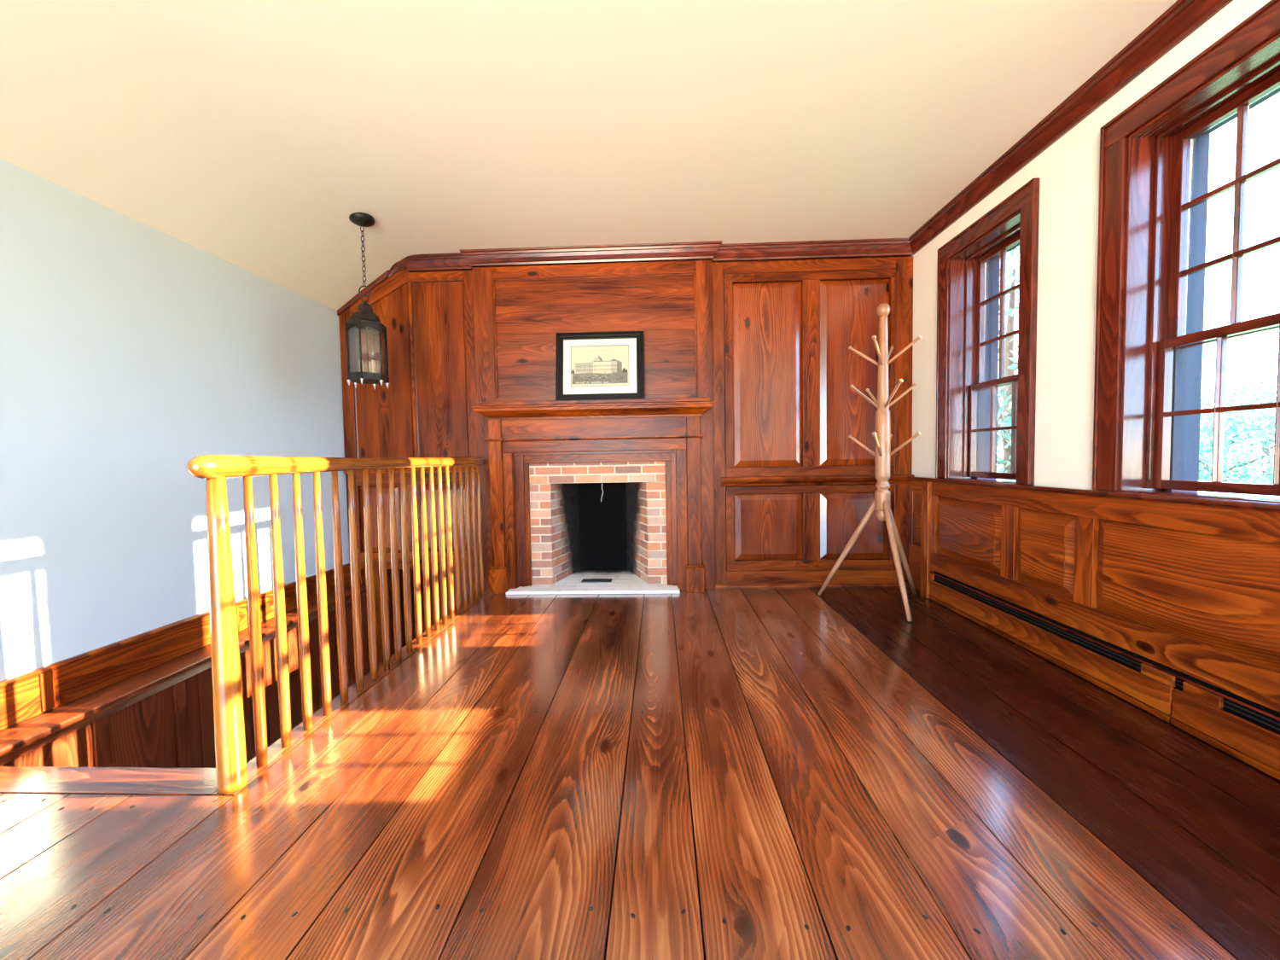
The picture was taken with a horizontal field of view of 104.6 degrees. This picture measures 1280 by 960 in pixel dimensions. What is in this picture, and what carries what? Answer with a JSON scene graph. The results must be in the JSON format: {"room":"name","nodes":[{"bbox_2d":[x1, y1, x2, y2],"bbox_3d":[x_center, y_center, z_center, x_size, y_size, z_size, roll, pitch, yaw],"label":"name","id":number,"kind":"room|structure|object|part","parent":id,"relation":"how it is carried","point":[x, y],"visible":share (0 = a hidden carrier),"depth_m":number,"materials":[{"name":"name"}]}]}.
{"room":"stair landing","nodes":[
{"label":"stair landing","id":0,"kind":"room"},
{"bbox_2d":[0,158,349,680],"bbox_3d":[-2.376,0.961,0.685,0.150,4.400,6.300,-1,3,2],"label":"wall","id":1,"kind":"structure","parent":0,"point":[131,352],"depth_m":2.18,"materials":[{"name":"grey paint"}]},
{"bbox_2d":[0,563,370,767],"bbox_3d":[-2.199,1.960,0.672,0.175,2.400,6.199,-1,3,2],"label":"wainscoting","id":2,"kind":"structure","parent":1,"relation":"attached to","point":[145,699],"depth_m":2.19,"materials":[{"name":"brown wood"}]},
{"bbox_2d":[388,568,468,655],"bbox_3d":[-1.598,1.735,3.269,1.500,2.800,3.650,-1,3,2],"label":"wall","id":3,"kind":"structure","parent":0,"point":[400,571],"depth_m":4.90,"materials":[{"name":"brown wood"}]},
{"bbox_2d":[0,0,1177,311],"bbox_3d":[-0.218,-1.307,0.551,4.640,0.630,6.400,-1,3,2],"label":"ceiling","id":4,"kind":"structure","parent":0,"point":[248,134],"depth_m":2.04,"materials":[{"name":"paint"}]},
{"bbox_2d":[344,212,389,389],"bbox_3d":[-1.666,-1.075,3.001,0.222,1.017,0.226,-1,3,2],"label":"pendant lantern","id":5,"kind":"object","parent":4,"relation":"hanging from","point":[364,318],"visible":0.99,"depth_m":2.96,"materials":[{"name":"metal"}]},
{"bbox_3d":[-1.692,-0.770,2.930,0.092,0.275,0.032,-1,3,2],"label":"glass pane","id":6,"kind":"part","parent":5,"relation":"part of","materials":[{"name":"clear glass"}]},
{"bbox_3d":[-1.670,-1.351,2.989,0.019,0.364,0.021,-3,3,-37],"label":"chain","id":7,"kind":"part","parent":5,"relation":"part of","materials":[{"name":"metal"}]},
{"bbox_3d":[-1.660,-0.766,3.015,0.218,0.339,0.224,-1,3,2],"label":"frame","id":8,"kind":"part","parent":5,"relation":"part of","materials":[{"name":"metal"}]},
{"bbox_2d":[365,346,372,372],"bbox_3d":[-1.672,-0.739,3.054,0.034,0.175,0.033,-1,3,2],"label":"candle","id":9,"kind":"object","parent":5,"relation":"on","point":[369,363],"depth_m":3.05,"materials":[{"name":"beige wax"}]},
{"bbox_2d":[369,344,376,372],"bbox_3d":[-1.621,-0.738,3.007,0.034,0.175,0.033,-1,3,2],"label":"candle","id":10,"kind":"object","parent":5,"relation":"on","point":[373,362],"depth_m":3.00,"materials":[{"name":"beige wax"}]},
{"bbox_3d":[-1.629,-0.778,3.099,0.096,0.275,0.002,0,3,20],"label":"glass pane","id":11,"kind":"part","parent":5,"relation":"part of","materials":[{"name":"clear glass"}]},
{"bbox_3d":[-1.572,-0.776,3.030,0.002,0.275,0.096,-1,3,-10],"label":"glass pane","id":12,"kind":"part","parent":5,"relation":"part of","materials":[{"name":"clear glass"}]},
{"bbox_2d":[337,238,914,666],"bbox_3d":[-0.117,0.641,3.671,4.140,4.700,0.296,-1,3,2],"label":"wall","id":13,"kind":"structure","parent":0,"point":[765,331],"depth_m":3.55,"materials":[{"name":"brown wood"}]},
{"bbox_3d":[-2.022,-1.364,3.613,0.390,0.313,0.020,-1,3,2],"label":"sloping trim","id":14,"kind":"part","parent":13,"relation":"part of","materials":[{"name":"brown wood"}]},
{"bbox_3d":[-1.906,-1.405,3.633,0.450,0.409,0.033,-1,3,2],"label":"sloping rail","id":15,"kind":"part","parent":13,"relation":"part of","materials":[{"name":"brown wood"}]},
{"bbox_3d":[-1.948,0.292,3.710,0.304,0.499,0.020,-1,3,2],"label":"raised panel","id":16,"kind":"part","parent":13,"relation":"part of","materials":[{"name":"brown wood"}]},
{"bbox_3d":[-1.901,-0.800,3.657,0.434,1.294,0.004,-1,3,2],"label":"flat panel","id":17,"kind":"part","parent":13,"relation":"part of","materials":[{"name":"brown wood"}]},
{"bbox_3d":[-1.683,-0.081,3.652,1.025,0.053,0.030,-1,3,2],"label":"chair rail","id":18,"kind":"part","parent":13,"relation":"part of","materials":[{"name":"brown wood"}]},
{"bbox_3d":[-1.683,-0.059,3.691,0.850,0.190,0.046,-1,3,2],"label":"rail","id":19,"kind":"part","parent":13,"relation":"part of","materials":[{"name":"brown wood"}]},
{"bbox_3d":[-1.672,0.602,3.720,0.850,0.125,0.046,-1,3,2],"label":"rail","id":20,"kind":"part","parent":13,"relation":"part of","materials":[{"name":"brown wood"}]},
{"bbox_3d":[-1.482,-1.481,3.620,0.400,0.070,0.046,-1,3,2],"label":"rail","id":21,"kind":"part","parent":13,"relation":"part of","materials":[{"name":"brown wood"}]},
{"bbox_3d":[-1.466,-0.802,3.641,0.384,1.284,0.004,-1,3,2],"label":"flat panel","id":22,"kind":"part","parent":13,"relation":"part of","materials":[{"name":"brown wood"}]},
{"bbox_3d":[-1.443,0.284,3.690,0.374,0.499,0.020,-1,3,2],"label":"raised panel","id":23,"kind":"part","parent":13,"relation":"part of","materials":[{"name":"brown wood"}]},
{"bbox_3d":[-0.329,-1.490,3.550,1.450,0.085,0.096,-1,3,2],"label":"breast rail","id":24,"kind":"part","parent":13,"relation":"part of","materials":[{"name":"brown wood"}]},
{"bbox_3d":[-0.321,-1.026,3.582,1.450,0.844,0.074,-1,3,2],"label":"overmantel panel","id":25,"kind":"part","parent":13,"relation":"part of","materials":[{"name":"brown wood"}]},
{"bbox_3d":[-0.311,-0.396,3.598,1.450,0.415,0.096,-1,3,2],"label":"breast rail","id":26,"kind":"part","parent":13,"relation":"part of","materials":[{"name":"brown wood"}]},
{"bbox_3d":[0.032,-1.569,3.477,3.760,0.134,0.116,-1,3,2],"label":"cornice","id":27,"kind":"part","parent":13,"relation":"part of","materials":[{"name":"brown wood"}]},
{"bbox_3d":[0.640,-0.749,3.573,0.058,1.320,0.043,-1,3,2],"label":"panel frame","id":28,"kind":"part","parent":13,"relation":"part of","materials":[{"name":"brown wood"}]},
{"bbox_3d":[0.658,0.345,3.621,0.058,0.490,0.043,-1,3,2],"label":"panel frame","id":29,"kind":"part","parent":13,"relation":"part of","materials":[{"name":"brown wood"}]},
{"bbox_3d":[0.916,-0.753,3.554,0.489,1.314,0.020,-1,3,2],"label":"raised panel","id":30,"kind":"part","parent":13,"relation":"part of","materials":[{"name":"brown wood"}]},
{"bbox_3d":[0.934,0.341,3.602,0.489,0.484,0.020,-1,3,2],"label":"raised panel","id":31,"kind":"part","parent":13,"relation":"part of","materials":[{"name":"brown wood"}]},
{"bbox_3d":[1.197,-1.446,3.520,1.196,0.058,0.043,-1,3,2],"label":"panel frame","id":32,"kind":"part","parent":13,"relation":"part of","materials":[{"name":"brown wood"}]},
{"bbox_3d":[1.194,-1.517,3.516,1.202,0.080,0.046,-1,3,2],"label":"rail","id":33,"kind":"part","parent":13,"relation":"part of","materials":[{"name":"brown wood"}]},
{"bbox_3d":[1.231,0.617,3.611,1.196,0.073,0.043,-1,3,2],"label":"panel frame","id":34,"kind":"part","parent":13,"relation":"part of","materials":[{"name":"brown wood"}]},
{"bbox_3d":[1.222,0.065,3.587,1.196,0.053,0.043,-1,3,2],"label":"panel frame","id":35,"kind":"part","parent":13,"relation":"part of","materials":[{"name":"brown wood"}]},
{"bbox_3d":[1.220,-0.064,3.581,1.196,0.068,0.043,-1,3,2],"label":"panel frame","id":36,"kind":"part","parent":13,"relation":"part of","materials":[{"name":"brown wood"}]},
{"bbox_3d":[1.232,0.713,3.614,1.202,0.115,0.046,-1,3,2],"label":"rail","id":37,"kind":"part","parent":13,"relation":"part of","materials":[{"name":"brown wood"}]},
{"bbox_3d":[1.223,-0.758,3.550,0.120,1.320,0.043,-1,3,2],"label":"panel frame","id":38,"kind":"part","parent":13,"relation":"part of","materials":[{"name":"brown wood"}]},
{"bbox_3d":[1.242,0.336,3.598,0.120,0.490,0.043,-1,3,2],"label":"panel frame","id":39,"kind":"part","parent":13,"relation":"part of","materials":[{"name":"brown wood"}]},
{"bbox_3d":[1.259,0.004,3.539,1.360,0.068,0.038,-1,3,2],"label":"chair rail","id":40,"kind":"part","parent":13,"relation":"part of","materials":[{"name":"brown wood"}]},
{"bbox_3d":[1.548,0.332,3.578,0.489,0.484,0.020,-1,3,2],"label":"raised panel","id":41,"kind":"part","parent":13,"relation":"part of","materials":[{"name":"brown wood"}]},
{"bbox_3d":[1.530,-0.762,3.530,0.489,1.314,0.020,-1,3,2],"label":"raised panel","id":42,"kind":"part","parent":13,"relation":"part of","materials":[{"name":"brown wood"}]},
{"bbox_3d":[1.810,0.327,3.576,0.028,0.490,0.043,-1,3,2],"label":"panel frame","id":43,"kind":"part","parent":13,"relation":"part of","materials":[{"name":"brown wood"}]},
{"bbox_3d":[1.792,-0.766,3.528,0.028,1.320,0.043,-1,3,2],"label":"panel frame","id":44,"kind":"part","parent":13,"relation":"part of","materials":[{"name":"brown wood"}]},
{"bbox_2d":[0,586,1279,959],"bbox_3d":[-0.232,1.049,0.567,4.140,0.243,6.220,-1,3,2],"label":"floor","id":45,"kind":"structure","parent":0,"point":[718,773],"depth_m":1.32,"materials":[{"name":"brown wood"}]},
{"bbox_2d":[186,454,483,794],"bbox_3d":[-1.170,0.371,2.451,0.073,0.978,2.179,-1,3,2],"label":"balustrade","id":46,"kind":"object","parent":45,"relation":"on","point":[230,756],"visible":1,"depth_m":1.84,"materials":[{"name":"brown wood"}]},
{"bbox_3d":[-1.210,0.444,1.441,0.070,0.923,0.070,-1,3,2],"label":"newel post","id":47,"kind":"part","parent":46,"relation":"part of","materials":[{"name":"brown wood"}]},
{"bbox_3d":[-1.177,-0.083,2.431,0.072,0.068,2.179,-1,3,2],"label":"handrail","id":48,"kind":"part","parent":46,"relation":"part of","materials":[{"name":"brown wood"}]},
{"bbox_2d":[471,396,715,594],"bbox_3d":[-0.300,0.112,3.803,1.664,1.352,0.840,-1,3,2],"label":"fireplace","id":49,"kind":"object","parent":45,"relation":"on","point":[597,523],"visible":1,"depth_m":3.57,"materials":[{"name":"brown wood"}]},
{"bbox_3d":[-0.322,-0.478,3.462,1.664,0.090,0.170,-1,3,2],"label":"bed moulding","id":50,"kind":"part","parent":49,"relation":"part of","materials":[{"name":"brown wood"}]},
{"bbox_3d":[-0.328,-0.297,3.506,1.546,0.025,0.098,-1,3,2],"label":"band moulding","id":51,"kind":"part","parent":49,"relation":"part of","materials":[{"name":"brown wood"}]},
{"bbox_2d":[477,396,710,406],"bbox_3d":[-0.314,-0.536,3.449,1.584,0.027,0.190,-1,3,2],"label":"mantel shelf","id":52,"kind":"object","parent":49,"relation":"attached to","point":[706,400],"depth_m":3.36,"materials":[{"name":"brown wood"}]},
{"bbox_3d":[-0.318,0.254,3.560,1.310,1.090,0.060,-1,3,2],"label":"architrave","id":53,"kind":"part","parent":49,"relation":"part of","materials":[{"name":"brown wood"}]},
{"bbox_3d":[-0.320,0.291,3.622,1.180,1.010,0.030,-1,3,2],"label":"frame","id":54,"kind":"part","parent":49,"relation":"part of","materials":[{"name":"red brick"}]},
{"bbox_2d":[555,331,644,400],"bbox_3d":[-0.282,-0.796,3.471,0.617,0.492,0.100,-1,3,2],"label":"framed print","id":55,"kind":"object","parent":49,"relation":"on","point":[590,365],"visible":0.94,"depth_m":3.47,"materials":[{"name":"black paint"}]},
{"bbox_2d":[817,302,921,621],"bbox_3d":[1.510,-0.151,3.039,0.666,1.881,0.596,-1,3,2],"label":"coat rack","id":56,"kind":"object","parent":45,"relation":"on","point":[882,436],"visible":1,"depth_m":3.07,"materials":[{"name":"brown wood"}]},
{"bbox_3d":[1.361,0.453,3.245,0.380,0.662,0.037,1,3,32],"label":"leg","id":57,"kind":"part","parent":56,"relation":"part of","materials":[{"name":"brown wood"}]},
{"bbox_3d":[1.526,0.464,2.945,0.037,0.662,0.355,-1,3,2],"label":"leg","id":58,"kind":"part","parent":56,"relation":"part of","materials":[{"name":"brown wood"}]},
{"bbox_3d":[1.705,0.447,3.245,0.372,0.662,0.037,-3,3,-32],"label":"leg","id":59,"kind":"part","parent":56,"relation":"part of","materials":[{"name":"brown wood"}]},
{"bbox_2d":[910,0,1279,491],"bbox_3d":[1.988,1.115,0.625,0.290,5.550,6.500,-1,3,2],"label":"wall","id":60,"kind":"structure","parent":0,"point":[1067,171],"depth_m":2.15,"materials":[{"name":"paint"}]},
{"bbox_2d":[935,177,1039,484],"bbox_3d":[2.048,-0.691,2.740,0.360,1.490,0.800,-1,3,2],"label":"window","id":61,"kind":"structure","parent":60,"relation":"in","point":[987,276],"depth_m":2.85,"materials":[{"name":"brown wood"}]},
{"bbox_3d":[2.024,-0.287,2.759,0.034,0.562,0.586,-1,3,2],"label":"sash","id":62,"kind":"part","parent":61,"relation":"part of","materials":[{"name":"brown wood"}]},
{"bbox_3d":[2.025,-0.287,2.759,0.003,0.493,0.514,-1,3,2],"label":"glass","id":63,"kind":"part","parent":61,"relation":"part of","materials":[{"name":"clear glass"}]},
{"bbox_3d":[2.055,-0.930,2.729,0.034,0.798,0.586,-1,3,2],"label":"sash","id":64,"kind":"part","parent":61,"relation":"part of","materials":[{"name":"brown wood"}]},
{"bbox_3d":[2.056,-0.929,2.729,0.003,0.728,0.514,-1,3,2],"label":"glass","id":65,"kind":"part","parent":61,"relation":"part of","materials":[{"name":"clear glass"}]},
{"bbox_2d":[908,0,1233,255],"bbox_3d":[1.760,-1.481,0.367,0.066,0.093,6.200,-1,3,2],"label":"trim","id":66,"kind":"structure","parent":60,"relation":"attached to","point":[1183,18],"depth_m":2.03,"materials":[{"name":"brown wood"}]},
{"bbox_2d":[907,476,1279,712],"bbox_3d":[1.798,0.506,0.454,0.058,0.790,6.198,-1,3,2],"label":"wainscoting","id":67,"kind":"structure","parent":60,"relation":"attached to","point":[1189,585],"depth_m":1.86,"materials":[{"name":"brown wood"}]},
{"bbox_3d":[1.934,0.385,3.428,0.015,0.765,0.238,-1,3,2],"label":"corner frame","id":68,"kind":"part","parent":67,"relation":"part of","materials":[{"name":"brown wood"}]},
{"bbox_3d":[1.931,0.277,3.424,0.011,0.370,0.160,-1,3,2],"label":"raised panel","id":69,"kind":"part","parent":67,"relation":"part of","materials":[{"name":"brown wood"}]},
{"bbox_3d":[1.906,0.392,3.270,0.058,0.765,0.080,-1,3,2],"label":"post","id":70,"kind":"part","parent":67,"relation":"part of","materials":[{"name":"brown wood"}]},
{"bbox_3d":[1.897,0.302,2.878,0.024,0.370,0.615,-1,3,2],"label":"raised panel","id":71,"kind":"part","parent":67,"relation":"part of","materials":[{"name":"brown wood"}]},
{"bbox_3d":[1.874,0.328,2.297,0.024,0.370,0.360,-1,3,2],"label":"raised panel","id":72,"kind":"part","parent":67,"relation":"part of","materials":[{"name":"brown wood"}]},
{"bbox_3d":[1.844,0.363,1.513,0.024,0.370,1.030,-1,3,2],"label":"raised panel","id":73,"kind":"part","parent":67,"relation":"part of","materials":[{"name":"brown wood"}]},
{"bbox_2d":[928,570,1279,780],"bbox_3d":[1.800,0.812,0.315,0.051,0.186,5.855,-1,3,2],"label":"baseboard heater","id":74,"kind":"object","parent":60,"relation":"attached to","point":[1246,730],"visible":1,"depth_m":1.82,"materials":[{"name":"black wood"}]},
{"bbox_2d":[1092,0,1279,502],"bbox_3d":[2.004,-0.639,1.592,0.360,1.490,0.800,-1,3,2],"label":"window","id":75,"kind":"structure","parent":60,"relation":"in","point":[1144,205],"depth_m":1.86,"materials":[{"name":"brown wood"}]},
{"bbox_3d":[2.024,-0.617,1.593,0.051,1.345,0.610,-1,3,2],"label":"frame","id":76,"kind":"part","parent":75,"relation":"part of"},
{"bbox_3d":[1.980,-0.235,1.611,0.034,0.562,0.586,-1,3,2],"label":"sash","id":77,"kind":"part","parent":75,"relation":"part of","materials":[{"name":"brown wood"}]},
{"bbox_3d":[2.011,-0.878,1.581,0.034,0.798,0.586,-1,3,2],"label":"sash","id":78,"kind":"part","parent":75,"relation":"part of","materials":[{"name":"brown wood"}]},
{"bbox_3d":[2.012,-0.877,1.581,0.003,0.728,0.514,-1,3,2],"label":"glass","id":79,"kind":"part","parent":75,"relation":"part of","materials":[{"name":"clear glass"}]},
{"label":"outside","id":80,"kind":"structure","parent":0,"visible":0},
{"bbox_2d":[1199,465,1261,482],"bbox_3d":[82.055,1.707,21.972,157.800,0.200,230.000,-1,3,2],"label":"ground","id":81,"kind":"structure","parent":80,"point":[1201,480],"depth_m":66.52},
{"bbox_2d":[1198,392,1276,483],"bbox_3d":[30.720,-1.412,26.762,6.642,7.353,7.233,1,3,42],"label":"broadleaf tree","id":82,"kind":"object","parent":81,"relation":"on","point":[1206,474],"visible":0.38,"depth_m":25.26,"materials":[{"name":"green plant"}]},
{"bbox_2d":[1198,378,1277,482],"bbox_3d":[39.431,-2.310,31.358,7.596,8.451,7.808,-1,3,2],"label":"broadleaf tree","id":83,"kind":"object","parent":81,"relation":"on","point":[1268,392],"visible":0.16,"depth_m":31.34,"materials":[{"name":"green plant"}]},
{"bbox_2d":[1240,420,1275,483],"bbox_3d":[28.535,-0.674,19.894,5.912,6.558,6.127,-2,3,-26],"label":"broadleaf tree","id":84,"kind":"object","parent":81,"relation":"on","point":[1270,476],"visible":0.4,"depth_m":22.35,"materials":[{"name":"green plant"}]}
]}

